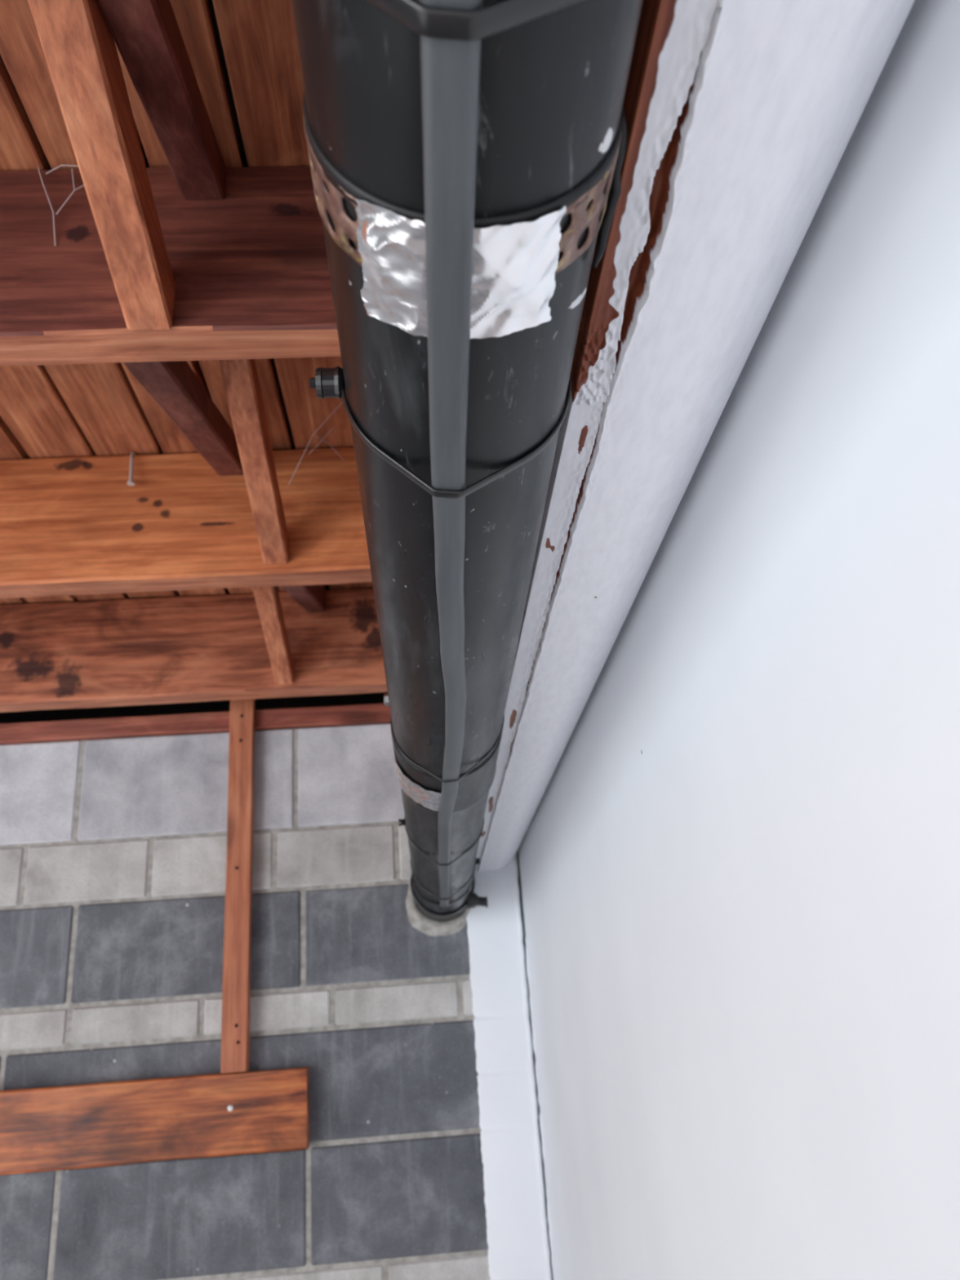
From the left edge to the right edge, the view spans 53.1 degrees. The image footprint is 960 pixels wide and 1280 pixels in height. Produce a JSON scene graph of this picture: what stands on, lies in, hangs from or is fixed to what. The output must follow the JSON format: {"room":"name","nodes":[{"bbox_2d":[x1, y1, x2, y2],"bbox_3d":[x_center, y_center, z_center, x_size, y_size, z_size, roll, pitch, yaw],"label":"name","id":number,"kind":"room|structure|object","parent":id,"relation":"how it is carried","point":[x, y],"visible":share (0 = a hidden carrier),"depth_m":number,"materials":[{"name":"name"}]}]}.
{"room":"utility area","nodes":[
{"label":"utility area","id":0,"kind":"room"},
{"bbox_2d":[0,0,373,604],"bbox_3d":[-1.412,-0.762,0.294,3.700,0.071,5.100,-3,-22,-4],"label":"ceiling","id":1,"kind":"structure","parent":0,"point":[244,56],"depth_m":1.03,"materials":[{"name":"brown wood"}]},
{"bbox_2d":[0,165,341,365],"bbox_3d":[-1.641,-0.335,0.928,3.288,0.224,0.053,-3,-22,-4],"label":"joist","id":2,"kind":"object","parent":1,"relation":"attached to","point":[250,268],"visible":0.55,"depth_m":0.98,"materials":[{"name":"brown wood"}]},
{"bbox_2d":[37,164,84,245],"bbox_3d":[-0.434,-0.455,0.996,0.061,0.102,0.015,-9,-22,11],"label":"cobweb","id":3,"kind":"object","parent":2,"relation":"hanging from","point":[51,171],"visible":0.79,"depth_m":1.00,"materials":[{"name":"grey fabric"}]},
{"bbox_2d":[0,447,372,598],"bbox_3d":[-1.665,-0.129,1.438,3.288,0.223,0.057,-3,-22,-4],"label":"joist","id":4,"kind":"object","parent":1,"relation":"attached to","point":[69,525],"visible":0.63,"depth_m":1.49,"materials":[{"name":"brown wood"}]},
{"bbox_2d":[127,452,135,485],"bbox_3d":[-0.547,-0.270,1.509,0.011,0.068,0.028,6,-24,-24],"label":"nail","id":5,"kind":"object","parent":4,"relation":"attached to","point":[131,482],"visible":1,"depth_m":1.50,"materials":[{"name":"silver metal"}]},
{"bbox_2d":[122,360,244,475],"bbox_3d":[-0.377,-0.300,1.270,0.045,0.206,0.495,-3,-22,-4],"label":"strut","id":6,"kind":"object","parent":4,"relation":"attached to","point":[174,385],"visible":0.76,"depth_m":1.21,"materials":[{"name":"brown wood"}]},
{"bbox_2d":[218,359,288,564],"bbox_3d":[-0.307,-0.299,1.273,0.040,0.196,0.495,-3,-22,-4],"label":"strut","id":7,"kind":"object","parent":4,"relation":"attached to","point":[240,376],"visible":0.68,"depth_m":1.30,"materials":[{"name":"brown wood"}]},
{"bbox_2d":[0,587,387,712],"bbox_3d":[-1.689,0.071,1.935,3.288,0.223,0.059,-3,-22,-4],"label":"joist","id":8,"kind":"object","parent":1,"relation":"attached to","point":[194,648],"visible":0.76,"depth_m":1.98,"materials":[{"name":"brown wood"}]},
{"bbox_2d":[253,586,293,684],"bbox_3d":[-0.395,-0.091,1.772,0.037,0.199,0.479,-3,-22,-4],"label":"strut","id":9,"kind":"object","parent":8,"relation":"attached to","point":[268,600],"visible":0.52,"depth_m":1.84,"materials":[{"name":"brown wood"}]},
{"bbox_2d":[280,584,325,612],"bbox_3d":[-0.330,-0.100,1.779,0.042,0.196,0.479,-3,-22,-4],"label":"strut","id":10,"kind":"object","parent":8,"relation":"attached to","point":[312,598],"visible":0.53,"depth_m":1.82,"materials":[{"name":"brown wood"}]},
{"bbox_2d":[288,401,343,484],"bbox_3d":[-0.246,-0.298,1.464,0.087,0.073,0.126,1,-22,-13],"label":"cobweb","id":11,"kind":"object","parent":1,"relation":"attached to","point":[342,402],"visible":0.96,"depth_m":1.48,"materials":[{"name":"grey fabric"}]},
{"bbox_3d":[-1.617,-0.541,0.420,3.288,0.224,0.056,-3,-22,-4],"label":"joist","id":12,"kind":"object","parent":1,"relation":"attached to","visible":0},
{"bbox_2d":[27,0,175,329],"bbox_3d":[-0.324,-0.494,0.759,0.045,0.205,0.495,-3,-22,-4],"label":"strut","id":13,"kind":"object","parent":12,"relation":"attached to","point":[77,42],"visible":0.99,"depth_m":0.82,"materials":[{"name":"brown wood"}]},
{"bbox_2d":[97,0,226,199],"bbox_3d":[-0.278,-0.516,0.770,0.045,0.184,0.495,-3,-22,-4],"label":"strut","id":14,"kind":"object","parent":12,"relation":"attached to","point":[147,36],"visible":1,"depth_m":0.85,"materials":[{"name":"brown wood"}]},
{"bbox_2d":[0,691,387,723],"bbox_3d":[-1.491,0.610,2.468,3.700,0.910,0.040,-3,-22,-4],"label":"gap","id":15,"kind":"structure","parent":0,"point":[46,715],"depth_m":2.65,"materials":[{"name":"black"}]},
{"bbox_2d":[0,723,553,1279],"bbox_3d":[-1.256,1.332,1.717,2.796,2.282,0.211,-3,-22,-4],"label":"tiled floor","id":16,"kind":"structure","parent":0,"point":[113,851],"depth_m":1.90,"materials":[{"name":"grey tile"}]},
{"bbox_2d":[0,711,230,745],"bbox_3d":[-0.778,0.165,2.035,0.518,0.046,0.149,-3,-22,-4],"label":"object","id":17,"kind":"object","parent":16,"relation":"on","point":[86,729],"depth_m":2.09,"materials":[{"name":"brown wood"}]},
{"bbox_2d":[0,1066,309,1174],"bbox_3d":[-1.000,0.917,1.773,1.354,0.141,0.039,-3,-22,-4],"label":"plank","id":18,"kind":"object","parent":16,"relation":"attached to","point":[104,1124],"visible":1,"depth_m":1.78,"materials":[{"name":"brown wood"}]},
{"bbox_2d":[220,698,255,1073],"bbox_3d":[-0.498,0.429,1.988,0.052,0.852,0.025,-3,-22,-4],"label":"batten","id":19,"kind":"object","parent":18,"relation":"on","point":[236,986],"visible":0.9,"depth_m":1.95,"materials":[{"name":"brown wood"}]},
{"bbox_2d":[254,702,391,730],"bbox_3d":[-0.344,0.144,2.065,0.300,0.046,0.148,-3,-22,-4],"label":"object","id":20,"kind":"object","parent":16,"relation":"on","point":[367,713],"depth_m":2.12,"materials":[{"name":"brown wood"}]},
{"bbox_2d":[291,0,643,921],"bbox_3d":[0.004,-0.269,0.152,0.121,0.211,4.083,-3,-22,-4],"label":"drain pipe","id":21,"kind":"object","parent":16,"relation":"attached to","point":[553,85],"visible":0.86,"depth_m":0.40,"materials":[{"name":"black plastic"}]},
{"bbox_2d":[383,693,389,706],"bbox_3d":[-0.087,0.056,0.904,0.006,0.012,0.012,-3,-22,-4],"label":"bolt","id":22,"kind":"object","parent":21,"relation":"attached to","point":[386,702],"visible":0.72,"depth_m":0.90,"materials":[{"name":"silver metal"}]},
{"bbox_2d":[392,753,440,810],"bbox_3d":[-0.066,0.155,1.041,0.055,0.050,0.088,-3,-22,-4],"label":"tape","id":23,"kind":"object","parent":21,"relation":"attached to","point":[430,800],"visible":0.92,"depth_m":1.03,"materials":[{"name":"silver metal"}]},
{"bbox_2d":[309,365,570,498],"bbox_3d":[-0.019,-0.124,0.477,0.130,0.124,0.016,-3,-22,-4],"label":"clamp","id":24,"kind":"object","parent":21,"relation":"attached to","point":[327,382],"visible":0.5,"depth_m":0.46,"materials":[{"name":"black plastic"}]},
{"bbox_2d":[398,815,484,866],"bbox_3d":[-0.055,0.260,1.366,0.122,0.123,0.011,-3,-22,-4],"label":"strap","id":25,"kind":"object","parent":21,"relation":"attached to","point":[401,822],"visible":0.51,"depth_m":1.35,"materials":[{"name":"black plastic"}]},
{"bbox_2d":[411,871,474,921],"bbox_3d":[-0.074,0.481,1.891,0.116,0.122,0.273,-3,-22,-4],"label":"socket","id":26,"kind":"object","parent":21,"relation":"attached to","point":[432,905],"depth_m":1.80,"materials":[{"name":"black plastic"}]},
{"bbox_2d":[410,857,479,900],"bbox_3d":[-0.060,0.388,1.665,0.121,0.123,0.013,-3,-22,-4],"label":"strap","id":27,"kind":"object","parent":21,"relation":"attached to","point":[477,860],"visible":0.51,"depth_m":1.65,"materials":[{"name":"black plastic"}]},
{"bbox_2d":[391,714,504,782],"bbox_3d":[-0.033,0.082,0.956,0.115,0.122,0.007,-6,-22,4],"label":"strap","id":28,"kind":"object","parent":21,"relation":"attached to","point":[496,742],"visible":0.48,"depth_m":0.94,"materials":[{"name":"black plastic"}]},
{"bbox_2d":[409,875,487,917],"bbox_3d":[-0.063,0.478,1.887,0.148,0.127,0.035,-3,-22,-4],"label":"strap","id":29,"kind":"object","parent":21,"relation":"attached to","point":[473,900],"visible":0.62,"depth_m":1.86,"materials":[{"name":"black plastic"}]},
{"bbox_2d":[419,0,482,906],"bbox_3d":[0.008,-0.273,-0.004,0.026,0.101,3.790,-3,-22,-4],"label":"conduit","id":30,"kind":"object","parent":21,"relation":"attached to","point":[451,68],"visible":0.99,"depth_m":0.35,"materials":[{"name":"grey plastic"}]},
{"bbox_2d":[355,198,566,338],"bbox_3d":[-0.007,-0.132,0.344,0.072,0.018,0.056,-3,-22,-4],"label":"tape","id":31,"kind":"object","parent":21,"relation":"attached to","point":[515,265],"visible":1,"depth_m":0.34,"materials":[{"name":"silver metal"}]},
{"bbox_2d":[302,91,627,274],"bbox_3d":[-0.005,-0.180,0.360,0.117,0.114,0.051,-3,-22,-4],"label":"band","id":32,"kind":"object","parent":21,"relation":"attached to","point":[324,174],"visible":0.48,"depth_m":0.34,"materials":[{"name":"brown metal"}]},
{"bbox_2d":[365,0,582,41],"bbox_3d":[-0.002,-0.214,0.271,0.115,0.124,0.010,-3,-22,-4],"label":"strap","id":33,"kind":"object","parent":21,"relation":"attached to","point":[448,24],"visible":1,"depth_m":0.25,"materials":[{"name":"black plastic"}]},
{"bbox_2d":[598,142,604,151],"bbox_3d":[0.040,-0.163,0.318,0.002,0.002,0.003,-1,-22,-8],"label":"paint mark","id":34,"kind":"object","parent":21,"relation":"attached to","point":[601,144],"depth_m":0.32,"materials":[{"name":"white paint"}]},
{"bbox_2d":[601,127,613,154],"bbox_3d":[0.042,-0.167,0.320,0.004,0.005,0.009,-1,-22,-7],"label":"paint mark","id":35,"kind":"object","parent":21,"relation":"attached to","point":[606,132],"depth_m":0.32,"materials":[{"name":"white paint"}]},
{"bbox_2d":[466,853,551,1279],"bbox_3d":[0.083,1.339,1.675,0.109,2.050,0.010,-3,-22,-4],"label":"trim","id":36,"kind":"structure","parent":16,"relation":"attached to","point":[506,1123],"depth_m":1.86,"materials":[{"name":"white paint"}]},
{"bbox_2d":[518,0,959,1279],"bbox_3d":[0.282,0.237,-0.163,0.124,2.700,4.850,-3,-22,-4],"label":"wall","id":37,"kind":"structure","parent":0,"point":[740,856],"depth_m":0.51,"materials":[{"name":"white paint"}]},
{"bbox_2d":[524,937,555,1279],"bbox_3d":[0.157,1.447,1.630,0.008,1.806,0.009,-19,-26,33],"label":"trim","id":38,"kind":"structure","parent":37,"relation":"attached to","point":[526,957],"depth_m":1.84,"materials":[{"name":"white paint"}]},
{"bbox_2d":[475,0,915,871],"bbox_3d":[0.119,-0.398,-0.021,0.096,0.116,4.454,-3,-22,-4],"label":"trim","id":39,"kind":"structure","parent":37,"relation":"attached to","point":[741,116],"depth_m":0.43,"materials":[{"name":"white paint"}]}
]}

